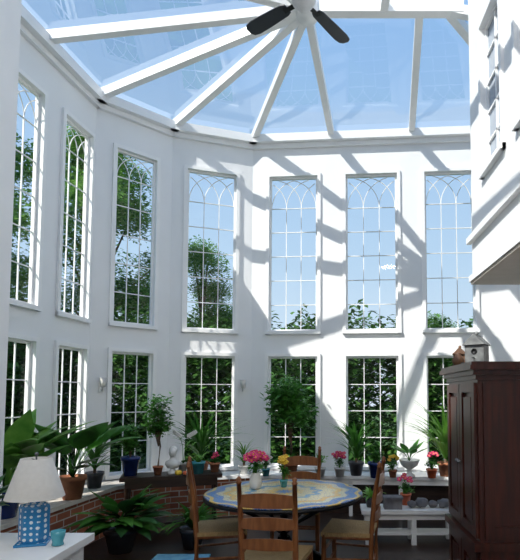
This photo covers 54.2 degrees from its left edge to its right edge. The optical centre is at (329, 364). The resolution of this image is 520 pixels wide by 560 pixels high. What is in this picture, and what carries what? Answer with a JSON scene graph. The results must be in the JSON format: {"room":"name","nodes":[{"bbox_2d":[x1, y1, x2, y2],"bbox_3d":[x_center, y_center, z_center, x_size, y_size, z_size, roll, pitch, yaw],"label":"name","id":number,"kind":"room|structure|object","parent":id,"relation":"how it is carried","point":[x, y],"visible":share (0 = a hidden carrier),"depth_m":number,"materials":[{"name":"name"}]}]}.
{"room":"sunroom","nodes":[
{"label":"sunroom","id":0,"kind":"room"},
{"bbox_2d":[0,0,5,138],"bbox_3d":[-2.280,-0.945,0.929,0.160,5.000,4.740,0,-4,0],"label":"wall","id":1,"kind":"structure","parent":0,"point":[2,2],"depth_m":3.35,"materials":[{"name":"white paint"}]},
{"bbox_2d":[0,0,20,530],"bbox_3d":[-2.645,-0.795,3.375,0.890,5.000,0.160,0,-4,0],"label":"wall","id":2,"kind":"structure","parent":0,"point":[13,7],"depth_m":3.40,"materials":[{"name":"white paint"}]},
{"bbox_2d":[8,34,96,473],"bbox_3d":[-2.985,-0.717,4.657,0.080,5.000,2.418,0,-4,7],"label":"wall","id":3,"kind":"structure","parent":0,"point":[44,324],"depth_m":5.16,"materials":[{"name":"white paint"}]},
{"bbox_2d":[5,332,39,432],"bbox_3d":[-2.949,0.487,4.606,0.105,1.560,0.620,0,-4,7],"label":"window","id":4,"kind":"structure","parent":3,"relation":"in","point":[15,336],"depth_m":4.87,"materials":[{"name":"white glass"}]},
{"bbox_2d":[9,67,48,311],"bbox_3d":[-2.949,-1.674,4.738,0.105,2.250,0.620,0,-4,7],"label":"window","id":5,"kind":"structure","parent":3,"relation":"in","point":[15,302],"depth_m":4.97,"materials":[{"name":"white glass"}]},
{"bbox_2d":[50,340,89,482],"bbox_3d":[-2.847,0.539,5.448,0.105,1.560,0.580,0,-4,7],"label":"window","id":6,"kind":"structure","parent":3,"relation":"in","point":[57,343],"depth_m":5.54,"materials":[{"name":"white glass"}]},
{"bbox_2d":[55,107,95,322],"bbox_3d":[-2.847,-1.622,5.580,0.105,2.250,0.580,0,-4,7],"label":"window","id":7,"kind":"structure","parent":3,"relation":"in","point":[65,121],"depth_m":5.66,"materials":[{"name":"white wood"}]},
{"bbox_2d":[86,109,172,480],"bbox_3d":[-2.478,-0.622,6.218,0.976,5.000,0.080,3,-5,-44],"label":"wall","id":8,"kind":"structure","parent":0,"point":[110,128],"depth_m":6.09,"materials":[{"name":"white paint"}]},
{"bbox_2d":[98,377,106,391],"bbox_3d":[-2.663,0.233,5.854,0.090,0.170,0.104,3,-5,-44],"label":"wall sconce","id":9,"kind":"object","parent":8,"relation":"attached to","point":[102,381],"visible":1,"depth_m":5.83,"materials":[{"name":"white glass"}]},
{"bbox_2d":[104,347,156,479],"bbox_3d":[-2.443,0.581,6.133,0.600,1.560,0.105,3,-5,-44],"label":"window","id":10,"kind":"structure","parent":8,"relation":"in","point":[108,475],"depth_m":6.18,"materials":[{"name":"white wood"}]},
{"bbox_2d":[108,142,160,329],"bbox_3d":[-2.443,-1.581,6.265,0.600,2.250,0.105,3,-5,-44],"label":"window","id":11,"kind":"structure","parent":8,"relation":"in","point":[155,217],"depth_m":6.32,"materials":[{"name":"white wood"}]},
{"bbox_2d":[166,138,252,470],"bbox_3d":[-1.603,-0.590,6.741,1.078,5.000,0.080,1,-4,-19],"label":"wall","id":12,"kind":"structure","parent":0,"point":[189,152],"depth_m":6.75,"materials":[{"name":"white paint"}]},
{"bbox_2d":[179,351,237,470],"bbox_3d":[-1.606,0.611,6.633,0.740,1.560,0.105,1,-4,-19],"label":"window","id":13,"kind":"structure","parent":12,"relation":"in","point":[234,391],"depth_m":6.67,"materials":[{"name":"white wood"}]},
{"bbox_2d":[181,164,239,333],"bbox_3d":[-1.606,-1.550,6.765,0.740,2.250,0.105,1,-4,-19],"label":"window","id":14,"kind":"structure","parent":12,"relation":"in","point":[236,202],"depth_m":6.78,"materials":[{"name":"white wood"}]},
{"bbox_2d":[240,380,245,392],"bbox_3d":[-1.173,0.287,6.735,0.090,0.170,0.104,1,-4,-19],"label":"wall sconce","id":15,"kind":"object","parent":12,"relation":"attached to","point":[242,382],"visible":1,"depth_m":6.71,"materials":[{"name":"white glass"}]},
{"bbox_2d":[46,0,468,137],"bbox_3d":[-0.101,-3.534,4.135,6.059,0.480,5.872,0,-4,0],"label":"roof","id":16,"kind":"structure","parent":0,"point":[455,12],"depth_m":5.27,"materials":[{"name":"white wood"}]},
{"bbox_2d":[246,0,349,43],"bbox_3d":[-0.232,-3.392,4.416,0.997,0.530,0.996,1,-4,-10],"label":"ceiling fan","id":17,"kind":"object","parent":16,"relation":"hanging from","point":[265,21],"visible":1,"depth_m":4.64,"materials":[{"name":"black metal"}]},
{"bbox_2d":[83,513,448,559],"bbox_3d":[-0.090,1.734,2.559,6.380,0.150,8.720,0,-4,0],"label":"floor","id":18,"kind":"structure","parent":0,"point":[390,547],"depth_m":5.01,"materials":[{"name":"brown wood"}]},
{"bbox_2d":[0,533,94,559],"bbox_3d":[-1.760,1.297,2.526,0.840,0.720,0.600,0,-4,0],"label":"side table","id":19,"kind":"object","parent":18,"relation":"on","point":[72,548],"visible":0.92,"depth_m":2.57,"materials":[{"name":"white wood"}]},
{"bbox_2d":[3,452,64,547],"bbox_3d":[-1.570,0.704,2.662,0.286,0.477,0.286,1,-4,-17],"label":"table lamp","id":20,"kind":"object","parent":19,"relation":"on","point":[36,480],"visible":1,"depth_m":2.60,"materials":[{"name":"white fabric"}]},
{"bbox_2d":[50,529,65,546],"bbox_3d":[-1.420,0.902,2.610,0.072,0.075,0.072,0,-4,0],"label":"cup","id":21,"kind":"object","parent":19,"relation":"on","point":[57,535],"visible":1,"depth_m":2.59,"materials":[{"name":"ceramic"}]},
{"bbox_2d":[67,485,172,554],"bbox_3d":[-1.964,1.482,4.764,0.937,0.620,0.766,1,-4,-14],"label":"peace lily","id":22,"kind":"object","parent":18,"relation":"on","point":[120,535],"visible":0.98,"depth_m":4.69,"materials":[{"name":"plant"}]},
{"bbox_2d":[119,469,221,524],"bbox_3d":[-1.720,1.510,5.438,1.040,0.650,0.360,1,-4,-17],"label":"console table","id":23,"kind":"object","parent":18,"relation":"on","point":[142,480],"visible":0.44,"depth_m":5.32,"materials":[{"name":"grey stone"}]},
{"bbox_2d":[116,423,140,475],"bbox_3d":[-2.151,0.895,5.343,0.246,0.564,0.306,0,-4,0],"label":"potted shrub","id":24,"kind":"object","parent":23,"relation":"on","point":[130,463],"visible":0.96,"depth_m":5.29,"materials":[{"name":"blue ceramic"}]},
{"bbox_2d":[140,392,174,474],"bbox_3d":[-1.874,0.735,5.430,0.378,0.893,0.360,1,-4,-21],"label":"bonsai tree","id":25,"kind":"object","parent":23,"relation":"on","point":[156,429],"visible":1,"depth_m":5.41,"materials":[{"name":"green plant"}]},
{"bbox_2d":[165,446,179,474],"bbox_3d":[-1.711,1.031,5.439,0.150,0.303,0.123,-2,-4,32],"label":"statue","id":26,"kind":"object","parent":23,"relation":"on","point":[172,463],"visible":0.98,"depth_m":5.40,"materials":[{"name":"stone"}]},
{"bbox_2d":[175,469,185,474],"bbox_3d":[-1.588,1.142,5.345,0.146,0.068,0.081,0,-4,0],"label":"gourds","id":27,"kind":"object","parent":23,"relation":"on","point":[177,472],"visible":0.84,"depth_m":5.32,"materials":[{"name":"yellow plant"}]},
{"bbox_2d":[173,430,196,471],"bbox_3d":[-1.650,0.958,5.574,0.340,0.465,0.261,0,-4,0],"label":"potted orchid","id":28,"kind":"object","parent":23,"relation":"on","point":[182,466],"visible":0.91,"depth_m":5.58,"materials":[{"name":"white plant"}]},
{"bbox_2d":[189,451,208,473],"bbox_3d":[-1.456,1.065,5.491,0.234,0.243,0.270,-1,-4,20],"label":"potted succulent","id":29,"kind":"object","parent":23,"relation":"on","point":[198,464],"visible":0.93,"depth_m":5.43,"materials":[{"name":"teal ceramic"}]},
{"bbox_2d":[209,451,219,471],"bbox_3d":[-1.292,1.082,5.599,0.125,0.223,0.124,0,-4,0],"label":"flowers","id":30,"kind":"object","parent":23,"relation":"on","point":[214,466],"visible":1,"depth_m":5.56,"materials":[{"name":"orange ceramic"}]},
{"bbox_2d":[152,554,210,559],"bbox_3d":[-1.370,1.735,3.926,0.500,0.013,1.550,0,-4,0],"label":"rug","id":31,"kind":"object","parent":18,"relation":"on","point":[158,556],"visible":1,"depth_m":4.63,"materials":[{"name":"blue fabric"}]},
{"bbox_2d":[157,501,233,549],"bbox_3d":[-1.259,1.539,4.904,0.483,0.522,0.747,-1,-4,17],"label":"potted fern","id":32,"kind":"object","parent":18,"relation":"on","point":[186,530],"visible":0.62,"depth_m":4.85,"materials":[{"name":"green plant"}]},
{"bbox_2d":[186,456,246,559],"bbox_3d":[-0.910,1.243,3.974,0.462,1.005,0.452,1,-4,-14],"label":"dining chair","id":33,"kind":"object","parent":18,"relation":"on","point":[228,527],"visible":0.84,"depth_m":3.80,"materials":[{"name":"brown wood"}]},
{"bbox_2d":[0,470,448,546],"bbox_3d":[-0.528,1.604,5.760,6.682,0.498,2.510,2,-4,-26],"label":"brick wall","id":34,"kind":"structure","parent":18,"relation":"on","point":[435,489],"depth_m":6.06,"materials":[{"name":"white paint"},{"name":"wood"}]},
{"bbox_2d":[0,474,9,505],"bbox_3d":[-1.897,0.778,2.724,0.416,0.337,0.267,2,-4,-24],"label":"plant","id":35,"kind":"object","parent":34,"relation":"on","point":[2,503],"visible":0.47,"depth_m":2.76,"materials":[{"name":"plant"}]},
{"bbox_2d":[1,409,93,519],"bbox_3d":[-2.496,0.810,4.168,1.149,0.891,0.770,-2,-4,30],"label":"banana plant","id":36,"kind":"object","parent":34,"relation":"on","point":[20,441],"visible":0.71,"depth_m":4.03,"materials":[{"name":"green plant"}]},
{"bbox_2d":[33,420,141,500],"bbox_3d":[-2.249,0.911,4.788,0.762,0.764,1.250,-2,-4,33],"label":"potted plant","id":37,"kind":"object","parent":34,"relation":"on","point":[73,484],"visible":0.92,"depth_m":4.76,"materials":[{"name":"green plant"}]},
{"bbox_2d":[80,440,121,488],"bbox_3d":[-2.440,1.024,5.383,0.522,0.611,0.438,2,-4,-33],"label":"dracaena","id":38,"kind":"object","parent":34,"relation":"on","point":[94,478],"visible":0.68,"depth_m":5.38,"materials":[{"name":"plant"}]},
{"bbox_2d":[169,409,251,469],"bbox_3d":[-1.490,0.945,6.081,1.222,0.855,0.697,2,-4,-27],"label":"potted palm","id":39,"kind":"object","parent":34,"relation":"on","point":[199,440],"visible":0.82,"depth_m":6.17,"materials":[{"name":"plant"}]},
{"bbox_2d":[223,439,262,473],"bbox_3d":[-1.093,1.151,6.330,0.522,0.474,0.279,1,-4,-20],"label":"spider plant","id":40,"kind":"object","parent":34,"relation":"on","point":[243,468],"visible":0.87,"depth_m":6.36,"materials":[{"name":"green plant"}]},
{"bbox_2d":[261,453,272,475],"bbox_3d":[-0.795,1.238,6.242,0.158,0.288,0.149,-2,-4,28],"label":"potted violet","id":41,"kind":"object","parent":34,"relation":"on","point":[265,470],"visible":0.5,"depth_m":6.22,"materials":[{"name":"teal ceramic"}]},
{"bbox_2d":[260,373,318,471],"bbox_3d":[-0.527,0.736,6.237,0.796,1.291,0.896,0,-4,0],"label":"ficus tree","id":42,"kind":"object","parent":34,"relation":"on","point":[288,404],"visible":0.98,"depth_m":6.19,"materials":[{"name":"green plant"}]},
{"bbox_2d":[315,452,327,476],"bbox_3d":[-0.115,1.218,6.229,0.213,0.326,0.240,0,-4,0],"label":"potted herb","id":43,"kind":"object","parent":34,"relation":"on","point":[323,456],"visible":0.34,"depth_m":6.18,"materials":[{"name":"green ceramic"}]},
{"bbox_2d":[331,451,345,477],"bbox_3d":[0.109,1.214,6.153,0.192,0.325,0.188,0,-4,4],"label":"geranium","id":44,"kind":"object","parent":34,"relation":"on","point":[339,469],"visible":1,"depth_m":6.11,"materials":[{"name":"pink plant"}]},
{"bbox_2d":[323,419,394,475],"bbox_3d":[0.334,0.997,6.117,0.892,0.754,0.559,-1,-4,21],"label":"areca palm","id":45,"kind":"object","parent":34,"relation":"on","point":[355,439],"visible":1,"depth_m":6.22,"materials":[{"name":"plant"}]},
{"bbox_2d":[368,446,385,477],"bbox_3d":[0.570,1.177,6.120,0.234,0.396,0.200,0,-4,0],"label":"planter","id":46,"kind":"object","parent":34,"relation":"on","point":[373,464],"visible":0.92,"depth_m":6.08,"materials":[{"name":"ceramic"}]},
{"bbox_2d":[386,454,398,477],"bbox_3d":[0.772,1.237,6.145,0.166,0.279,0.146,1,-4,-13],"label":"marigold","id":47,"kind":"object","parent":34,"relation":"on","point":[392,472],"visible":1,"depth_m":6.11,"materials":[{"name":"plant"}]},
{"bbox_2d":[392,439,426,477],"bbox_3d":[0.981,1.148,6.180,0.429,0.461,0.388,0,-4,0],"label":"urn planter","id":48,"kind":"object","parent":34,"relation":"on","point":[409,463],"visible":0.94,"depth_m":6.13,"materials":[{"name":"stone"}]},
{"bbox_2d":[397,397,447,476],"bbox_3d":[1.447,0.876,6.046,1.297,0.987,0.612,1,-4,-15],"label":"yucca","id":49,"kind":"object","parent":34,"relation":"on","point":[442,436],"visible":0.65,"depth_m":6.16,"materials":[{"name":"plant"}]},
{"bbox_2d":[423,451,439,477],"bbox_3d":[1.258,1.214,6.090,0.196,0.318,0.211,3,-4,-38],"label":"begonias","id":50,"kind":"object","parent":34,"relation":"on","point":[431,472],"visible":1,"depth_m":6.05,"materials":[{"name":"pink plant"}]},
{"bbox_2d":[236,476,312,559],"bbox_3d":[-0.364,1.198,3.242,0.452,1.005,0.462,0,-4,7],"label":"dining chair","id":51,"kind":"object","parent":18,"relation":"on","point":[257,548],"visible":1,"depth_m":3.06,"materials":[{"name":"brown wood"}]},
{"bbox_2d":[203,479,362,559],"bbox_3d":[-0.360,1.365,3.894,1.236,0.749,1.236,1,-4,-17],"label":"dining table","id":52,"kind":"object","parent":18,"relation":"on","point":[314,497],"visible":0.67,"depth_m":3.80,"materials":[{"name":"tile"}]},
{"bbox_2d":[243,449,269,488],"bbox_3d":[-0.593,0.845,4.046,0.217,0.306,0.190,0,-4,0],"label":"flower vase","id":53,"kind":"object","parent":52,"relation":"on","point":[255,482],"visible":1,"depth_m":4.00,"materials":[{"name":"white ceramic"}]},
{"bbox_2d":[277,454,290,486],"bbox_3d":[-0.379,0.870,4.124,0.132,0.265,0.112,0,-4,0],"label":"potted primrose","id":54,"kind":"object","parent":52,"relation":"on","point":[282,460],"visible":1,"depth_m":4.11,"materials":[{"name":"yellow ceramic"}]},
{"bbox_2d":[270,446,320,551],"bbox_3d":[-0.297,1.287,4.701,0.452,1.005,0.462,0,-4,6],"label":"dining chair","id":55,"kind":"object","parent":18,"relation":"on","point":[294,460],"visible":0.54,"depth_m":4.90,"materials":[{"name":"brown wood"}]},
{"bbox_2d":[321,456,385,559],"bbox_3d":[0.200,1.241,3.946,0.462,1.005,0.452,-1,-4,11],"label":"dining chair","id":56,"kind":"object","parent":18,"relation":"on","point":[336,529],"visible":1,"depth_m":3.81,"materials":[{"name":"brown wood"}]},
{"bbox_2d":[360,504,448,544],"bbox_3d":[0.820,1.643,5.159,1.000,0.350,0.320,0,-4,0],"label":"bench","id":57,"kind":"object","parent":18,"relation":"on","point":[408,513],"visible":0.52,"depth_m":5.04,"materials":[{"name":"white wood"}]},
{"bbox_2d":[361,487,385,507],"bbox_3d":[0.393,1.355,5.167,0.296,0.223,0.359,3,-5,-40],"label":"aloe","id":58,"kind":"object","parent":57,"relation":"on","point":[368,491],"visible":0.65,"depth_m":5.15,"materials":[{"name":"plant"}]},
{"bbox_2d":[383,495,402,509],"bbox_3d":[0.640,1.404,5.124,0.200,0.120,0.160,0,-4,0],"label":"trough","id":59,"kind":"object","parent":57,"relation":"on","point":[390,502],"visible":0.86,"depth_m":5.05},
{"bbox_2d":[397,473,415,504],"bbox_3d":[0.812,1.313,5.291,0.198,0.322,0.159,-2,-4,24],"label":"potted pink impatiens","id":60,"kind":"object","parent":57,"relation":"on","point":[406,495],"visible":1,"depth_m":5.26,"materials":[{"name":"plant"}]},
{"bbox_2d":[407,497,448,507],"bbox_3d":[1.060,1.416,5.147,0.534,0.101,0.156,0,-4,0],"label":"stone collection","id":61,"kind":"object","parent":57,"relation":"on","point":[420,502],"visible":0.79,"depth_m":5.10},
{"bbox_2d":[439,361,519,559],"bbox_3d":[1.190,0.857,3.449,0.660,1.710,0.870,0,-4,0],"label":"armoire","id":62,"kind":"object","parent":18,"relation":"on","point":[483,517],"visible":1,"depth_m":3.10,"materials":[{"name":"wood"}]},
{"bbox_2d":[452,352,464,364],"bbox_3d":[0.920,-0.042,3.589,0.090,0.100,0.090,0,-4,0],"label":"jar","id":63,"kind":"object","parent":62,"relation":"on","point":[457,359],"visible":0.82,"depth_m":3.56,"materials":[{"name":"brown ceramic"}]},
{"bbox_2d":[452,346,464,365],"bbox_3d":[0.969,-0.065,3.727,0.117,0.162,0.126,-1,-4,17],"label":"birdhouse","id":64,"kind":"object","parent":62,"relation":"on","point":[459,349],"visible":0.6,"depth_m":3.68,"materials":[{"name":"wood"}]},
{"bbox_2d":[461,332,490,363],"bbox_3d":[1.016,-0.117,3.468,0.169,0.234,0.182,-2,-4,34],"label":"birdhouse","id":65,"kind":"object","parent":62,"relation":"on","point":[476,347],"visible":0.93,"depth_m":3.42,"materials":[{"name":"wood"}]},
{"bbox_2d":[250,142,519,471],"bbox_3d":[0.913,-0.588,6.768,3.991,5.000,0.080,0,-4,4],"label":"wall","id":66,"kind":"structure","parent":0,"point":[499,304],"depth_m":6.80,"materials":[{"name":"white paint"}]},
{"bbox_2d":[264,353,320,469],"bbox_3d":[-0.506,0.619,6.769,0.760,1.560,0.105,0,-4,4],"label":"window","id":67,"kind":"structure","parent":66,"relation":"in","point":[267,427],"depth_m":6.76,"materials":[{"name":"white wood"}]},
{"bbox_2d":[265,172,320,334],"bbox_3d":[-0.506,-1.542,6.901,0.760,2.250,0.105,0,-4,4],"label":"window","id":68,"kind":"structure","parent":66,"relation":"in","point":[269,204],"depth_m":6.90,"materials":[{"name":"white wood"}]},
{"bbox_2d":[342,169,401,333],"bbox_3d":[0.566,-1.546,6.821,0.790,2.250,0.105,0,-4,4],"label":"window","id":69,"kind":"structure","parent":66,"relation":"in","point":[388,172],"depth_m":6.82,"materials":[{"name":"white wood"}]},
{"bbox_2d":[343,352,402,470],"bbox_3d":[0.566,0.615,6.688,0.790,1.560,0.105,0,-4,4],"label":"window","id":70,"kind":"structure","parent":66,"relation":"in","point":[398,355],"depth_m":6.69,"materials":[{"name":"white wood"}]},
{"bbox_2d":[423,352,453,470],"bbox_3d":[1.613,0.610,6.610,0.750,1.560,0.105,0,-4,4],"label":"window","id":71,"kind":"structure","parent":66,"relation":"in","point":[426,355],"depth_m":6.62,"materials":[{"name":"white wood"}]},
{"bbox_2d":[421,167,479,332],"bbox_3d":[1.613,-1.551,6.742,0.750,2.250,0.105,0,-4,4],"label":"window","id":72,"kind":"structure","parent":66,"relation":"in","point":[476,321],"depth_m":6.76,"materials":[{"name":"white wood"}]},
{"bbox_2d":[468,0,519,272],"bbox_3d":[1.460,-2.569,1.810,0.140,3.150,6.300,0,-4,0],"label":"wall","id":73,"kind":"structure","parent":0,"point":[486,193],"depth_m":4.33,"materials":[{"name":"white paint"}]},
{"bbox_2d":[20,4,470,149],"bbox_3d":[-0.096,-3.359,2.818,6.153,0.170,8.615,0,-4,0],"label":"crown molding","id":74,"kind":"structure","parent":73,"relation":"attached to","point":[31,29],"depth_m":6.72,"materials":[{"name":"white wood"}]},
{"bbox_2d":[477,0,505,179],"bbox_3d":[1.397,-2.418,4.286,0.105,1.440,0.590,0,-4,0],"label":"window","id":75,"kind":"structure","parent":73,"relation":"in","point":[494,36],"depth_m":4.40,"materials":[{"name":"white wood"}]},
{"bbox_2d":[466,177,519,282],"bbox_3d":[1.365,-1.216,1.748,0.049,0.440,6.340,0,-4,0],"label":"trim","id":76,"kind":"structure","parent":73,"relation":"attached to","point":[511,194],"depth_m":4.07,"materials":[{"name":"white wood"}]},
{"bbox_2d":[510,0,519,130],"bbox_3d":[1.397,-2.469,3.457,0.105,1.440,0.590,0,-4,0],"label":"window","id":77,"kind":"structure","parent":73,"relation":"in","point":[515,126],"depth_m":3.70,"materials":[{"name":"white wood"}]},
{"bbox_2d":[471,243,519,284],"bbox_3d":[2.125,-0.984,1.713,1.510,0.024,6.300,0,-4,0],"label":"ceiling soffit","id":78,"kind":"structure","parent":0,"point":[506,271],"depth_m":4.38,"materials":[{"name":"white paint"}]},
{"label":"outside","id":79,"kind":"structure","parent":0,"visible":0},
{"bbox_2d":[2,407,445,486],"bbox_3d":[0.000,3.018,19.853,120.000,0.001,120.000,0,-4,0],"label":"ground","id":80,"kind":"structure","parent":79,"point":[140,466],"depth_m":16.42,"materials":[{"name":"green plant"}]},
{"bbox_2d":[10,138,32,361],"bbox_3d":[-9.101,-2.413,11.300,5.119,9.809,4.454,1,-4,-23],"label":"maple tree","id":81,"kind":"object","parent":80,"relation":"on","point":[24,223],"visible":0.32,"depth_m":11.84,"materials":[{"name":"green plant"}]},
{"bbox_2d":[10,132,66,300],"bbox_3d":[-11.745,-3.397,15.698,7.281,12.308,6.699,-3,-4,36],"label":"oak tree","id":82,"kind":"object","parent":80,"relation":"on","point":[29,155],"visible":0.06,"depth_m":17.13,"materials":[{"name":"green plant"}]},
{"bbox_2d":[13,125,192,323],"bbox_3d":[-6.792,-2.324,14.558,4.993,10.029,4.320,-1,-4,12],"label":"oak tree","id":83,"kind":"object","parent":80,"relation":"on","point":[122,186],"visible":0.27,"depth_m":14.20,"materials":[{"name":"green plant"}]},
{"bbox_2d":[187,235,232,423],"bbox_3d":[-4.456,-0.818,17.774,4.071,7.420,3.600,0,-4,3],"label":"maple tree","id":84,"kind":"object","parent":80,"relation":"on","point":[209,287],"visible":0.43,"depth_m":17.22,"materials":[{"name":"green plant"}]},
{"bbox_2d":[2,283,472,483],"bbox_3d":[1.613,0.425,8.621,21.737,5.082,11.305,0,-4,-3],"label":"hedge","id":85,"kind":"object","parent":80,"relation":"on","point":[359,375],"visible":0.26,"depth_m":11.64,"materials":[{"name":"green plant"}]},
{"bbox_2d":[384,312,459,388],"bbox_3d":[5.625,0.260,25.761,5.432,6.247,5.484,3,-5,-42],"label":"oak tree","id":86,"kind":"object","parent":80,"relation":"on","point":[436,322],"visible":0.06,"depth_m":25.84,"materials":[{"name":"green plant"}]}
]}

